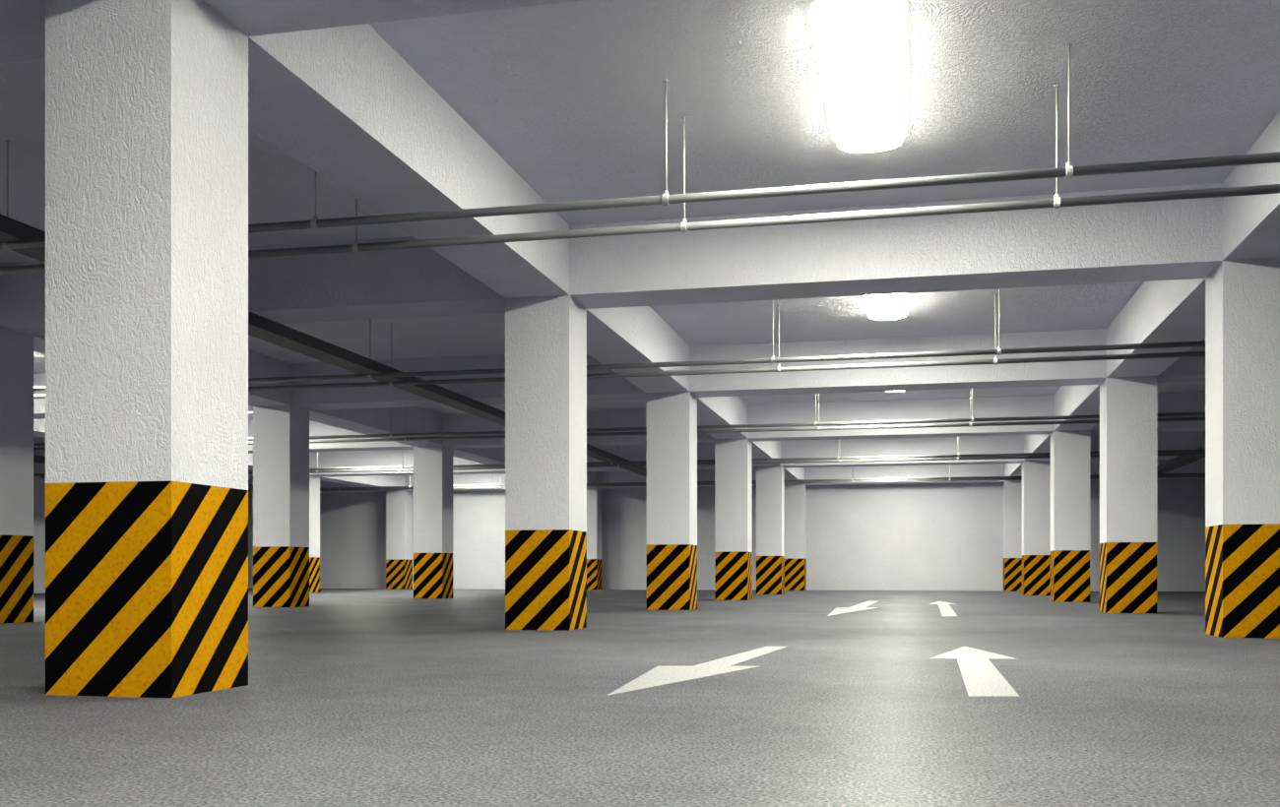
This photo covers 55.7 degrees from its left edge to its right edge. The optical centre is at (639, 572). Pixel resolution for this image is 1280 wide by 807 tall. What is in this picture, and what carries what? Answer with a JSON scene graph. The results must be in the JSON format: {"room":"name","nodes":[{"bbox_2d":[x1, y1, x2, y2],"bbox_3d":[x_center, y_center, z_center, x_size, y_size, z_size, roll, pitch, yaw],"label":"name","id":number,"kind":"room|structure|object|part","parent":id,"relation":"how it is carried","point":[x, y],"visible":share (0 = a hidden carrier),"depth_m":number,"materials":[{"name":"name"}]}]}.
{"room":"parking garage","nodes":[
{"label":"parking garage","id":0,"kind":"room"},
{"bbox_2d":[33,462,45,593],"bbox_3d":[-17.546,-1.279,17.922,0.250,3.600,41.989,0,0,13],"label":"wall","id":1,"kind":"structure","parent":0,"point":[38,483],"depth_m":29.73,"materials":[{"name":"paint"}]},
{"bbox_2d":[0,588,1279,806],"bbox_3d":[-3.129,0.621,14.663,29.810,0.200,42.489,0,0,13],"label":"floor","id":2,"kind":"structure","parent":0,"point":[352,697],"depth_m":4.41,"materials":[{"name":"concrete"}]},
{"bbox_2d":[0,327,33,624],"bbox_3d":[-6.693,-0.971,12.437,0.600,2.984,0.591,0,0,13],"label":"column","id":3,"kind":"structure","parent":2,"relation":"on","point":[16,349],"depth_m":12.41,"materials":[{"name":"paint"}]},
{"bbox_2d":[45,0,248,698],"bbox_3d":[-2.160,-0.971,5.349,0.600,2.984,0.591,0,0,13],"label":"column","id":4,"kind":"structure","parent":2,"relation":"on","point":[147,100],"depth_m":5.08,"materials":[{"name":"paint"}]},
{"bbox_2d":[253,404,309,607],"bbox_3d":[-5.389,-0.971,18.206,0.600,2.984,0.591,0,0,13],"label":"column","id":5,"kind":"structure","parent":2,"relation":"on","point":[281,433],"depth_m":17.94,"materials":[{"name":"paint"}]},
{"bbox_2d":[309,475,319,592],"bbox_3d":[-8.619,-0.971,31.062,0.600,2.984,0.591,0,0,13],"label":"column","id":6,"kind":"structure","parent":2,"relation":"on","point":[314,481],"depth_m":30.99,"materials":[{"name":"paint"}]},
{"bbox_2d":[385,490,412,589],"bbox_3d":[-7.315,-0.971,36.831,0.600,2.984,0.591,0,0,13],"label":"column","id":7,"kind":"structure","parent":2,"relation":"on","point":[399,503],"depth_m":36.56,"materials":[{"name":"paint"}]},
{"bbox_2d":[413,446,452,598],"bbox_3d":[-4.085,-0.971,23.974,0.600,2.984,0.591,0,0,13],"label":"column","id":8,"kind":"structure","parent":2,"relation":"on","point":[432,465],"depth_m":23.69,"materials":[{"name":"paint"}]},
{"bbox_2d":[505,295,586,631],"bbox_3d":[-0.856,-0.971,11.118,0.600,2.984,0.591,0,0,13],"label":"column","id":9,"kind":"structure","parent":2,"relation":"on","point":[545,337],"depth_m":10.84,"materials":[{"name":"paint"}]},
{"bbox_2d":[586,487,601,589],"bbox_3d":[-1.477,-0.971,35.511,0.600,2.984,0.591,0,0,13],"label":"column","id":10,"kind":"structure","parent":2,"relation":"on","point":[594,494],"depth_m":35.20,"materials":[{"name":"paint"}]},
{"bbox_2d":[646,391,697,610],"bbox_3d":[0.448,-0.971,16.886,0.600,2.984,0.591,0,0,13],"label":"column","id":11,"kind":"structure","parent":2,"relation":"on","point":[672,417],"depth_m":16.61,"materials":[{"name":"paint"}]},
{"bbox_2d":[606,646,787,696],"bbox_3d":[0.400,0.520,6.762,0.552,0.002,3.532,0,0,13],"label":"arrow marking","id":12,"kind":"object","parent":2,"relation":"on","point":[659,675],"depth_m":6.29,"materials":[{"name":"paint"}]},
{"bbox_2d":[714,438,751,600],"bbox_3d":[1.751,-0.971,22.655,0.600,2.984,0.591,0,0,13],"label":"column","id":13,"kind":"structure","parent":2,"relation":"on","point":[733,457],"depth_m":22.37,"materials":[{"name":"paint"}]},
{"bbox_2d":[756,465,784,594],"bbox_3d":[3.055,-0.971,28.423,0.600,2.984,0.591,0,0,13],"label":"column","id":14,"kind":"structure","parent":2,"relation":"on","point":[770,480],"depth_m":28.14,"materials":[{"name":"paint"}]},
{"bbox_2d":[784,484,806,590],"bbox_3d":[4.359,-0.971,34.192,0.600,2.984,0.591,0,0,13],"label":"column","id":15,"kind":"structure","parent":2,"relation":"on","point":[795,494],"depth_m":33.90,"materials":[{"name":"paint"}]},
{"bbox_2d":[827,601,878,616],"bbox_3d":[3.238,0.520,17.953,0.600,0.002,7.750,0,0,13],"label":"arrow marking","id":16,"kind":"object","parent":2,"relation":"on","point":[862,607],"depth_m":17.08,"materials":[{"name":"paint"}]},
{"bbox_2d":[929,601,957,616],"bbox_3d":[4.520,0.520,17.945,0.455,0.002,7.800,0,0,13],"label":"arrow marking","id":17,"kind":"object","parent":2,"relation":"on","point":[945,609],"depth_m":17.08,"materials":[{"name":"paint"}]},
{"bbox_2d":[928,646,1019,697],"bbox_3d":[1.877,0.520,6.740,0.520,0.002,3.512,0,0,13],"label":"arrow marking","id":18,"kind":"object","parent":2,"relation":"on","point":[981,678],"depth_m":6.23,"materials":[{"name":"paint"}]},
{"bbox_2d":[1003,480,1022,591],"bbox_3d":[10.182,-0.971,32.876,0.600,2.984,0.591,0,0,13],"label":"column","id":19,"kind":"structure","parent":2,"relation":"on","point":[1012,489],"depth_m":32.61,"materials":[{"name":"paint"}]},
{"bbox_2d":[1022,460,1050,595],"bbox_3d":[8.878,-0.971,27.107,0.600,2.984,0.591,0,0,13],"label":"column","id":20,"kind":"structure","parent":2,"relation":"on","point":[1036,475],"depth_m":26.83,"materials":[{"name":"paint"}]},
{"bbox_2d":[1050,430,1089,602],"bbox_3d":[7.574,-0.971,21.339,0.600,2.984,0.591,0,0,13],"label":"column","id":21,"kind":"structure","parent":2,"relation":"on","point":[1069,449],"depth_m":21.05,"materials":[{"name":"paint"}]},
{"bbox_2d":[1099,376,1156,613],"bbox_3d":[6.271,-0.971,15.570,0.600,2.984,0.591,0,0,13],"label":"column","id":22,"kind":"structure","parent":2,"relation":"on","point":[1127,405],"depth_m":15.29,"materials":[{"name":"paint"}]},
{"bbox_2d":[1205,257,1279,639],"bbox_3d":[4.967,-0.971,9.802,0.600,2.984,0.591,0,0,13],"label":"column","id":23,"kind":"structure","parent":2,"relation":"on","point":[1243,296],"depth_m":9.54,"materials":[{"name":"paint"}]},
{"bbox_2d":[0,0,1279,420],"bbox_3d":[-3.129,-3.204,14.663,29.810,0.250,42.489,0,0,13],"label":"ceiling","id":24,"kind":"structure","parent":0,"point":[570,96],"depth_m":8.22,"materials":[{"name":"paint"}]},
{"bbox_2d":[0,0,45,63],"bbox_3d":[-5.078,-2.771,6.009,5.384,0.616,0.591,0,0,13],"label":"ceiling beam","id":25,"kind":"structure","parent":24,"relation":"attached to","point":[22,22],"depth_m":5.50,"materials":[{"name":"paint"}]},
{"bbox_2d":[0,213,646,476],"bbox_3d":[-3.123,-2.405,14.662,0.302,0.116,41.989,0,0,13],"label":"duct","id":26,"kind":"object","parent":25,"relation":"attached to","point":[11,230],"visible":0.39,"depth_m":13.38,"materials":[{"name":"metal"}]},
{"bbox_2d":[33,436,45,456],"bbox_3d":[-12.841,-2.771,25.953,5.385,0.616,0.591,0,0,13],"label":"ceiling beam","id":27,"kind":"structure","parent":24,"relation":"attached to","point":[36,440],"depth_m":25.62,"materials":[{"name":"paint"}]},
{"bbox_2d":[33,455,253,489],"bbox_3d":[-14.797,-2.405,17.301,0.302,0.116,41.989,0,0,13],"label":"duct","id":28,"kind":"object","parent":27,"relation":"attached to","point":[36,459],"visible":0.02,"depth_m":25.81,"materials":[{"name":"metal"}]},
{"bbox_2d":[33,373,253,419],"bbox_3d":[-8.308,-2.771,18.865,5.385,0.616,0.591,0,0,13],"label":"ceiling beam","id":29,"kind":"structure","parent":24,"relation":"attached to","point":[38,379],"depth_m":18.79,"materials":[{"name":"paint"}]},
{"bbox_2d":[33,418,404,487],"bbox_3d":[-11.878,-2.771,16.641,0.600,0.616,41.989,0,0,13],"label":"ceiling beam","id":30,"kind":"structure","parent":24,"relation":"attached to","point":[38,424],"depth_m":33.47,"materials":[{"name":"paint"}]},
{"bbox_2d":[0,236,505,336],"bbox_3d":[-3.775,-2.771,11.777,5.384,0.616,0.591,0,0,13],"label":"ceiling beam","id":31,"kind":"structure","parent":24,"relation":"attached to","point":[410,283],"depth_m":11.30,"materials":[{"name":"paint"}]},
{"bbox_2d":[33,335,596,483],"bbox_3d":[-6.041,-2.771,15.321,0.600,0.616,41.989,0,0,13],"label":"ceiling beam","id":32,"kind":"structure","parent":24,"relation":"attached to","point":[419,419],"depth_m":20.59,"materials":[{"name":"paint"}]},
{"bbox_2d":[248,478,385,494],"bbox_3d":[-10.234,-2.771,37.490,5.385,0.616,0.591,0,0,13],"label":"ceiling beam","id":33,"kind":"structure","parent":24,"relation":"attached to","point":[250,480],"depth_m":37.06,"materials":[{"name":"paint"}]},
{"bbox_2d":[248,420,413,453],"bbox_3d":[-7.004,-2.771,24.634,5.385,0.616,0.591,0,0,13],"label":"ceiling beam","id":34,"kind":"structure","parent":24,"relation":"attached to","point":[315,428],"depth_m":24.15,"materials":[{"name":"paint"}]},
{"bbox_2d":[202,0,583,36],"bbox_3d":[0.751,-2.771,4.691,5.370,0.616,0.591,0,0,13],"label":"ceiling beam","id":35,"kind":"structure","parent":24,"relation":"attached to","point":[253,18],"depth_m":5.31,"materials":[{"name":"paint"}]},
{"bbox_2d":[309,449,505,476],"bbox_3d":[-5.700,-2.771,30.402,5.385,0.616,0.591,0,0,13],"label":"ceiling beam","id":36,"kind":"structure","parent":24,"relation":"attached to","point":[390,458],"depth_m":30.36,"materials":[{"name":"paint"}]},
{"bbox_2d":[404,473,505,491],"bbox_3d":[-4.396,-2.771,36.171,5.385,0.616,0.591,0,0,13],"label":"ceiling beam","id":37,"kind":"structure","parent":24,"relation":"attached to","point":[467,479],"depth_m":36.00,"materials":[{"name":"paint"}]},
{"bbox_2d":[289,353,646,410],"bbox_3d":[-2.471,-2.771,17.546,5.384,0.616,0.591,0,0,13],"label":"ceiling beam","id":38,"kind":"structure","parent":24,"relation":"attached to","point":[601,389],"depth_m":17.44,"materials":[{"name":"paint"}]},
{"bbox_2d":[248,23,804,484],"bbox_3d":[-0.204,-2.771,14.002,0.600,0.616,41.989,0,0,13],"label":"ceiling beam","id":39,"kind":"structure","parent":24,"relation":"attached to","point":[342,101],"depth_m":7.80,"materials":[{"name":"paint"}]},
{"bbox_2d":[442,407,714,448],"bbox_3d":[-1.167,-2.771,23.314,5.384,0.616,0.591,0,0,13],"label":"ceiling beam","id":40,"kind":"structure","parent":24,"relation":"attached to","point":[613,417],"depth_m":22.97,"materials":[{"name":"paint"}]},
{"bbox_2d":[33,288,1205,390],"bbox_3d":[-3.185,-2.689,14.418,29.310,0.779,0.072,0,0,13],"label":"pipe","id":41,"kind":"object","parent":24,"relation":"hanging from","point":[999,351],"visible":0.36,"depth_m":13.32,"materials":[{"name":"metal"}]},
{"bbox_3d":[-3.215,-2.721,14.425,0.034,0.715,0.033,0,0,13],"label":"hanger rod","id":42,"kind":"part","parent":41,"relation":"part of","materials":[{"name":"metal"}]},
{"bbox_3d":[1.467,-2.721,13.367,0.034,0.715,0.033,0,0,13],"label":"hanger rod","id":43,"kind":"part","parent":41,"relation":"part of","materials":[{"name":"metal"}]},
{"bbox_3d":[3.808,-2.721,12.837,0.034,0.715,0.033,0,0,13],"label":"hanger rod","id":44,"kind":"part","parent":41,"relation":"part of","materials":[{"name":"metal"}]},
{"bbox_2d":[33,294,1205,398],"bbox_3d":[-3.050,-2.689,15.015,29.310,0.779,0.072,0,0,13],"label":"pipe","id":45,"kind":"object","parent":24,"relation":"hanging from","point":[994,361],"visible":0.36,"depth_m":13.93,"materials":[{"name":"metal"}]},
{"bbox_3d":[-3.080,-2.721,15.022,0.034,0.715,0.033,0,0,13],"label":"hanger rod","id":46,"kind":"part","parent":45,"relation":"part of","materials":[{"name":"metal"}]},
{"bbox_3d":[1.602,-2.721,13.963,0.034,0.715,0.033,0,0,13],"label":"hanger rod","id":47,"kind":"part","parent":45,"relation":"part of","materials":[{"name":"metal"}]},
{"bbox_3d":[3.943,-2.721,13.434,0.034,0.715,0.033,0,0,13],"label":"hanger rod","id":48,"kind":"part","parent":45,"relation":"part of","materials":[{"name":"metal"}]},
{"bbox_2d":[33,393,1205,447],"bbox_3d":[-1.881,-2.689,20.186,29.310,0.779,0.072,0,0,13],"label":"pipe","id":49,"kind":"object","parent":24,"relation":"hanging from","point":[391,435],"visible":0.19,"depth_m":19.16,"materials":[{"name":"metal"}]},
{"bbox_2d":[33,388,1205,450],"bbox_3d":[-1.746,-2.689,20.783,29.310,0.779,0.072,0,0,13],"label":"pipe","id":50,"kind":"object","parent":24,"relation":"hanging from","point":[970,424],"visible":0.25,"depth_m":19.76,"materials":[{"name":"metal"}]},
{"bbox_3d":[5.247,-2.721,19.203,0.034,0.715,0.033,0,0,13],"label":"hanger rod","id":51,"kind":"part","parent":50,"relation":"part of","materials":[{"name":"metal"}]},
{"bbox_2d":[33,440,1205,476],"bbox_3d":[-0.577,-2.689,25.955,29.310,0.779,0.072,0,0,13],"label":"pipe","id":52,"kind":"object","parent":24,"relation":"hanging from","point":[838,458],"visible":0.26,"depth_m":24.97,"materials":[{"name":"metal"}]},
{"bbox_2d":[39,437,1205,478],"bbox_3d":[-0.442,-2.689,26.552,29.310,0.779,0.072,0,0,13],"label":"pipe","id":53,"kind":"object","parent":24,"relation":"hanging from","point":[1162,454],"visible":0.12,"depth_m":25.56,"materials":[{"name":"metal"}]},
{"bbox_2d":[0,43,1279,251],"bbox_3d":[-4.489,-2.689,8.649,29.310,0.779,0.072,0,0,13],"label":"pipe","id":54,"kind":"object","parent":24,"relation":"hanging from","point":[1069,170],"visible":0.93,"depth_m":7.45,"materials":[{"name":"metal"}]},
{"bbox_3d":[-4.519,-2.721,8.656,0.034,0.715,0.033,0,0,13],"label":"hanger rod","id":55,"kind":"part","parent":54,"relation":"part of","materials":[{"name":"metal"}]},
{"bbox_3d":[-2.178,-2.721,8.127,0.034,0.715,0.033,0,0,13],"label":"hanger rod","id":56,"kind":"part","parent":54,"relation":"part of","materials":[{"name":"metal"}]},
{"bbox_3d":[0.163,-2.721,7.598,0.034,0.715,0.033,0,0,13],"label":"hanger rod","id":57,"kind":"part","parent":54,"relation":"part of","materials":[{"name":"metal"}]},
{"bbox_3d":[2.504,-2.721,7.069,0.034,0.715,0.033,0,0,13],"label":"hanger rod","id":58,"kind":"part","parent":54,"relation":"part of","materials":[{"name":"metal"}]},
{"bbox_2d":[0,84,1279,274],"bbox_3d":[-4.354,-2.689,9.246,29.310,0.779,0.072,0,0,13],"label":"pipe","id":59,"kind":"object","parent":24,"relation":"hanging from","point":[1056,202],"visible":0.73,"depth_m":8.05,"materials":[{"name":"metal"}]},
{"bbox_3d":[-2.043,-2.721,8.724,0.034,0.715,0.033,0,0,13],"label":"hanger rod","id":60,"kind":"part","parent":59,"relation":"part of","materials":[{"name":"metal"}]},
{"bbox_3d":[0.298,-2.721,8.195,0.034,0.715,0.033,0,0,13],"label":"hanger rod","id":61,"kind":"part","parent":59,"relation":"part of","materials":[{"name":"metal"}]},
{"bbox_3d":[2.639,-2.721,7.666,0.034,0.715,0.033,0,0,13],"label":"hanger rod","id":62,"kind":"part","parent":59,"relation":"part of","materials":[{"name":"metal"}]},
{"bbox_2d":[586,443,756,471],"bbox_3d":[0.137,-2.771,29.083,5.384,0.616,0.591,0,0,13],"label":"ceiling beam","id":63,"kind":"structure","parent":24,"relation":"attached to","point":[705,451],"depth_m":28.85,"materials":[{"name":"paint"}]},
{"bbox_2d":[596,468,756,488],"bbox_3d":[1.441,-2.771,34.851,5.384,0.616,0.591,0,0,13],"label":"ceiling beam","id":64,"kind":"structure","parent":24,"relation":"attached to","point":[702,475],"depth_m":34.96,"materials":[{"name":"paint"}]},
{"bbox_2d":[248,466,1205,491],"bbox_3d":[0.727,-2.689,31.723,29.310,0.779,0.072,0,0,13],"label":"pipe","id":65,"kind":"object","parent":24,"relation":"hanging from","point":[1194,474],"visible":0.38,"depth_m":30.82,"materials":[{"name":"metal"}]},
{"bbox_2d":[248,464,1205,492],"bbox_3d":[0.862,-2.689,32.320,29.310,0.779,0.072,0,0,13],"label":"pipe","id":66,"kind":"object","parent":24,"relation":"hanging from","point":[949,465],"visible":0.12,"depth_m":31.39,"materials":[{"name":"metal"}]},
{"bbox_2d":[814,0,903,152],"bbox_3d":[1.403,-3.039,7.575,0.464,0.080,2.328,0,0,13],"label":"ceiling lamp","id":67,"kind":"object","parent":24,"relation":"attached to","point":[860,43],"visible":1,"depth_m":7.24,"materials":[{"name":"white plastic"}]},
{"bbox_2d":[864,293,907,319],"bbox_3d":[2.707,-3.039,13.344,0.464,0.080,2.328,0,0,13],"label":"ceiling lamp","id":68,"kind":"object","parent":24,"relation":"attached to","point":[893,306],"visible":0.55,"depth_m":13.68,"materials":[{"name":"white plastic"}]},
{"bbox_2d":[569,183,1222,309],"bbox_3d":[2.055,-2.771,10.460,5.370,0.616,0.591,0,0,13],"label":"ceiling beam","id":69,"kind":"structure","parent":24,"relation":"attached to","point":[1175,239],"depth_m":10.17,"materials":[{"name":"paint"}]},
{"bbox_2d":[689,328,1106,397],"bbox_3d":[3.359,-2.771,16.228,5.370,0.616,0.591,0,0,13],"label":"ceiling beam","id":70,"kind":"structure","parent":24,"relation":"attached to","point":[1087,372],"depth_m":15.97,"materials":[{"name":"paint"}]},
{"bbox_2d":[747,395,1053,442],"bbox_3d":[4.663,-2.771,21.997,5.370,0.616,0.591,0,0,13],"label":"ceiling beam","id":71,"kind":"structure","parent":24,"relation":"attached to","point":[1032,406],"depth_m":21.71,"materials":[{"name":"paint"}]},
{"bbox_2d":[781,435,1023,467],"bbox_3d":[5.967,-2.771,27.765,5.370,0.616,0.591,0,0,13],"label":"ceiling beam","id":72,"kind":"structure","parent":24,"relation":"attached to","point":[1009,444],"depth_m":27.47,"materials":[{"name":"paint"}]},
{"bbox_2d":[804,463,1004,485],"bbox_3d":[7.271,-2.771,33.534,5.370,0.616,0.591,0,0,13],"label":"ceiling beam","id":73,"kind":"structure","parent":24,"relation":"attached to","point":[988,470],"depth_m":33.26,"materials":[{"name":"paint"}]},
{"bbox_2d":[1004,111,1279,476],"bbox_3d":[5.619,-2.771,12.686,0.600,0.616,41.989,0,0,13],"label":"ceiling beam","id":74,"kind":"structure","parent":24,"relation":"attached to","point":[1173,310],"depth_m":11.95,"materials":[{"name":"paint"}]},
{"bbox_2d":[1089,390,1205,433],"bbox_3d":[10.494,-2.771,20.679,5.386,0.616,0.591,0,0,13],"label":"ceiling beam","id":75,"kind":"structure","parent":24,"relation":"attached to","point":[1193,401],"depth_m":20.68,"materials":[{"name":"paint"}]},
{"bbox_2d":[1089,431,1205,461],"bbox_3d":[11.798,-2.771,26.447,5.386,0.616,0.591,0,0,13],"label":"ceiling beam","id":76,"kind":"structure","parent":24,"relation":"attached to","point":[1175,440],"depth_m":26.20,"materials":[{"name":"paint"}]},
{"bbox_2d":[1089,459,1205,481],"bbox_3d":[13.102,-2.771,32.216,5.386,0.616,0.591,0,0,13],"label":"ceiling beam","id":77,"kind":"structure","parent":24,"relation":"attached to","point":[1198,466],"depth_m":31.69,"materials":[{"name":"paint"}]},
{"bbox_2d":[1156,337,1205,383],"bbox_3d":[9.190,-2.771,14.910,5.386,0.616,0.591,0,0,13],"label":"ceiling beam","id":78,"kind":"structure","parent":24,"relation":"attached to","point":[1184,369],"depth_m":15.16,"materials":[{"name":"paint"}]},
{"bbox_3d":[5.279,-2.771,-2.395,5.386,0.616,0.591,0,0,13],"label":"ceiling beam","id":79,"kind":"structure","parent":24,"relation":"attached to","visible":0},
{"bbox_2d":[1156,446,1205,474],"bbox_3d":[8.533,-2.405,12.027,0.302,0.116,41.989,0,0,13],"label":"duct","id":80,"kind":"object","parent":79,"relation":"attached to","point":[1181,461],"visible":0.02,"depth_m":26.34,"materials":[{"name":"metal"}]},
{"bbox_2d":[248,479,1205,591],"bbox_3d":[1.527,-1.279,35.263,29.810,3.600,0.250,0,0,13],"label":"wall","id":81,"kind":"structure","parent":0,"point":[908,537],"depth_m":34.16,"materials":[{"name":"paint"}]}
]}

